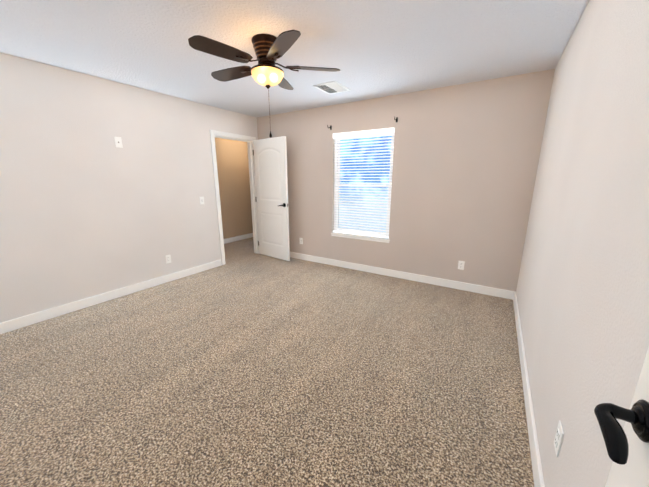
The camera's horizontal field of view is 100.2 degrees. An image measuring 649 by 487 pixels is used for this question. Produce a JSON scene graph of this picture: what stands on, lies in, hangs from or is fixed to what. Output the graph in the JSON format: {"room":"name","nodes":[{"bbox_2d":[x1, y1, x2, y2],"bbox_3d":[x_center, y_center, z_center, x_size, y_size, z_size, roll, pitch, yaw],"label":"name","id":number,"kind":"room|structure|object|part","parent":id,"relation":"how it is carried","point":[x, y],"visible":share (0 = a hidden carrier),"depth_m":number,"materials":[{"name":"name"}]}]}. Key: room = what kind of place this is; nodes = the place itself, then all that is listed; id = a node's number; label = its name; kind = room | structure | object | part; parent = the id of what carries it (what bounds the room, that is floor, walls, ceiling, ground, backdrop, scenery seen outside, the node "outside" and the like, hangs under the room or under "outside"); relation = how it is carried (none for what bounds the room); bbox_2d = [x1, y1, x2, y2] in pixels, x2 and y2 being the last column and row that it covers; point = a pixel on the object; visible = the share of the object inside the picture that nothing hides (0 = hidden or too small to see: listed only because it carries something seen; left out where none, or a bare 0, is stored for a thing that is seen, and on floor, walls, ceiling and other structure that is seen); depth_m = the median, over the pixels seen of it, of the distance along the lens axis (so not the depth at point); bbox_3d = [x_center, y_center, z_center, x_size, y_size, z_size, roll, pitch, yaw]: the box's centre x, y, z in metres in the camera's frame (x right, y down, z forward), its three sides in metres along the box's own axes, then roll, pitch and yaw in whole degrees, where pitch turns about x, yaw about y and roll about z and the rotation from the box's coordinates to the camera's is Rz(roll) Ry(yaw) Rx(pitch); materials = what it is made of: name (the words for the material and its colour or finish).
{"room":"empty bedroom","nodes":[
{"label":"empty bedroom","id":0,"kind":"room"},
{"bbox_2d":[0,53,257,322],"bbox_3d":[-2.263,-0.648,3.473,0.120,2.440,3.860,8,16,31],"label":"wall","id":1,"kind":"structure","parent":0,"point":[88,208],"depth_m":2.96,"materials":[{"name":"beige paint"}]},
{"bbox_2d":[0,259,221,333],"bbox_3d":[-2.460,0.590,3.312,0.016,0.105,2.840,8,16,31],"label":"baseboard","id":2,"kind":"structure","parent":1,"relation":"attached to","point":[25,321],"depth_m":3.08,"materials":[{"name":"white wood"}]},
{"bbox_2d":[114,137,122,147],"bbox_3d":[-2.343,-1.153,3.090,0.016,0.115,0.070,8,16,31],"label":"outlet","id":3,"kind":"object","parent":1,"relation":"attached to","point":[118,142],"visible":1,"depth_m":3.09,"materials":[{"name":"white plastic"}]},
{"bbox_2d":[165,255,170,263],"bbox_3d":[-2.150,0.214,3.739,0.009,0.115,0.070,8,16,31],"label":"outlet","id":4,"kind":"object","parent":1,"relation":"attached to","point":[168,258],"visible":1,"depth_m":3.73,"materials":[{"name":"white plastic"}]},
{"bbox_2d":[199,196,203,204],"bbox_3d":[-1.827,-0.642,4.055,0.019,0.115,0.070,8,16,31],"label":"light switch","id":5,"kind":"object","parent":1,"relation":"attached to","point":[201,200],"visible":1,"depth_m":4.05,"materials":[{"name":"white plastic"}]},
{"bbox_2d":[210,130,258,264],"bbox_3d":[-1.514,-0.762,4.674,0.154,2.107,0.914,8,16,31],"label":"door frame","id":6,"kind":"structure","parent":1,"relation":"attached to","point":[230,136],"depth_m":4.49,"materials":[{"name":"white wood"}]},
{"bbox_2d":[252,136,289,260],"bbox_3d":[-0.926,-0.741,4.711,0.821,2.025,0.173,11,17,38],"label":"open door","id":7,"kind":"structure","parent":1,"relation":"in","point":[271,177],"depth_m":4.66,"materials":[{"name":"white paint"}]},
{"bbox_2d":[215,137,252,238],"bbox_3d":[-2.643,-1.052,5.174,0.120,2.440,3.340,8,16,31],"label":"wall","id":8,"kind":"structure","parent":0,"point":[233,179],"depth_m":6.04,"materials":[{"name":"beige paint"}]},
{"bbox_2d":[224,233,252,243],"bbox_3d":[-2.580,0.090,5.417,0.016,0.105,3.120,8,16,31],"label":"baseboard","id":9,"kind":"structure","parent":8,"relation":"attached to","point":[241,237],"depth_m":6.29,"materials":[{"name":"white wood"}]},
{"bbox_2d":[0,237,533,486],"bbox_3d":[-1.125,0.786,2.845,5.550,0.060,6.290,8,16,31],"label":"floor","id":10,"kind":"structure","parent":0,"point":[245,365],"depth_m":1.87,"materials":[{"name":"carpet"}]},
{"bbox_2d":[0,0,588,116],"bbox_3d":[-1.125,-1.646,2.267,5.550,0.060,6.290,8,16,31],"label":"ceiling","id":11,"kind":"structure","parent":0,"point":[370,49],"depth_m":2.12,"materials":[{"name":"white paint"}]},
{"bbox_2d":[188,30,339,137],"bbox_3d":[-0.496,-1.244,2.199,1.109,0.692,1.128,8,16,31],"label":"ceiling fan","id":12,"kind":"object","parent":11,"relation":"hanging from","point":[269,50],"visible":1,"depth_m":2.05,"materials":[{"name":"brown wood"}]},
{"bbox_3d":[-0.456,-1.319,2.175,0.254,0.095,0.254,3,14,12],"label":"lamp shade","id":13,"kind":"part","parent":12,"relation":"part of","materials":[{"name":"white"}]},
{"bbox_2d":[314,81,350,93],"bbox_3d":[0.093,-1.832,3.204,0.300,0.016,0.370,8,16,31],"label":"ceiling vent","id":14,"kind":"object","parent":11,"relation":"in","point":[333,87],"visible":1,"depth_m":3.17,"materials":[{"name":"white plastic"}]},
{"bbox_2d":[257,69,554,290],"bbox_3d":[0.514,-0.789,4.066,4.180,2.440,0.120,8,16,31],"label":"wall","id":15,"kind":"structure","parent":0,"point":[466,156],"depth_m":3.40,"materials":[{"name":"beige paint"}]},
{"bbox_2d":[331,232,389,242],"bbox_3d":[0.534,-0.096,4.166,0.980,0.055,0.076,8,16,31],"label":"window sill","id":16,"kind":"structure","parent":15,"relation":"attached to","point":[361,237],"depth_m":4.12,"materials":[{"name":"white wood"}]},
{"bbox_2d":[334,132,394,236],"bbox_3d":[0.569,-0.865,4.040,0.940,1.500,0.064,8,16,31],"label":"window","id":17,"kind":"structure","parent":15,"relation":"in","point":[378,187],"depth_m":4.04,"materials":[{"name":"white glass"}]},
{"bbox_2d":[333,128,394,238],"bbox_3d":[0.531,-0.853,3.982,0.936,1.494,0.075,8,16,31],"label":"window blinds","id":18,"kind":"object","parent":17,"relation":"attached to","point":[376,132],"visible":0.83,"depth_m":3.92,"materials":[{"name":"white plastic"}]},
{"bbox_2d":[290,252,511,298],"bbox_3d":[0.528,0.368,4.247,4.060,0.105,0.020,8,16,31],"label":"baseboard","id":19,"kind":"structure","parent":15,"relation":"attached to","point":[497,292],"depth_m":3.81,"materials":[{"name":"white wood"}]},
{"bbox_2d":[458,261,464,269],"bbox_3d":[1.738,0.277,3.452,0.070,0.115,0.009,8,16,31],"label":"electrical outlet","id":20,"kind":"object","parent":15,"relation":"attached to","point":[461,265],"visible":1,"depth_m":3.45,"materials":[{"name":"white plastic"}]},
{"bbox_2d":[516,0,648,486],"bbox_3d":[1.280,-0.135,1.314,0.120,2.440,4.100,8,16,31],"label":"wall","id":21,"kind":"structure","parent":0,"point":[582,291],"depth_m":1.06,"materials":[{"name":"beige paint"}]},
{"bbox_2d":[512,291,544,486],"bbox_3d":[1.217,0.994,1.611,0.016,0.105,3.840,8,16,31],"label":"baseboard","id":22,"kind":"structure","parent":21,"relation":"attached to","point":[533,440],"depth_m":1.59,"materials":[{"name":"white wood"}]},
{"bbox_2d":[554,420,563,456],"bbox_3d":[0.927,0.774,1.078,0.009,0.115,0.070,8,16,31],"label":"outlet","id":23,"kind":"object","parent":21,"relation":"attached to","point":[559,435],"visible":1,"depth_m":1.06,"materials":[{"name":"white plastic"}]},
{"bbox_2d":[594,347,648,486],"bbox_3d":[0.376,0.333,0.189,0.114,2.025,0.821,8,16,31],"label":"door","id":24,"kind":"structure","parent":21,"relation":"in","point":[627,446],"depth_m":0.49,"materials":[{"name":"white paint"}]}
]}

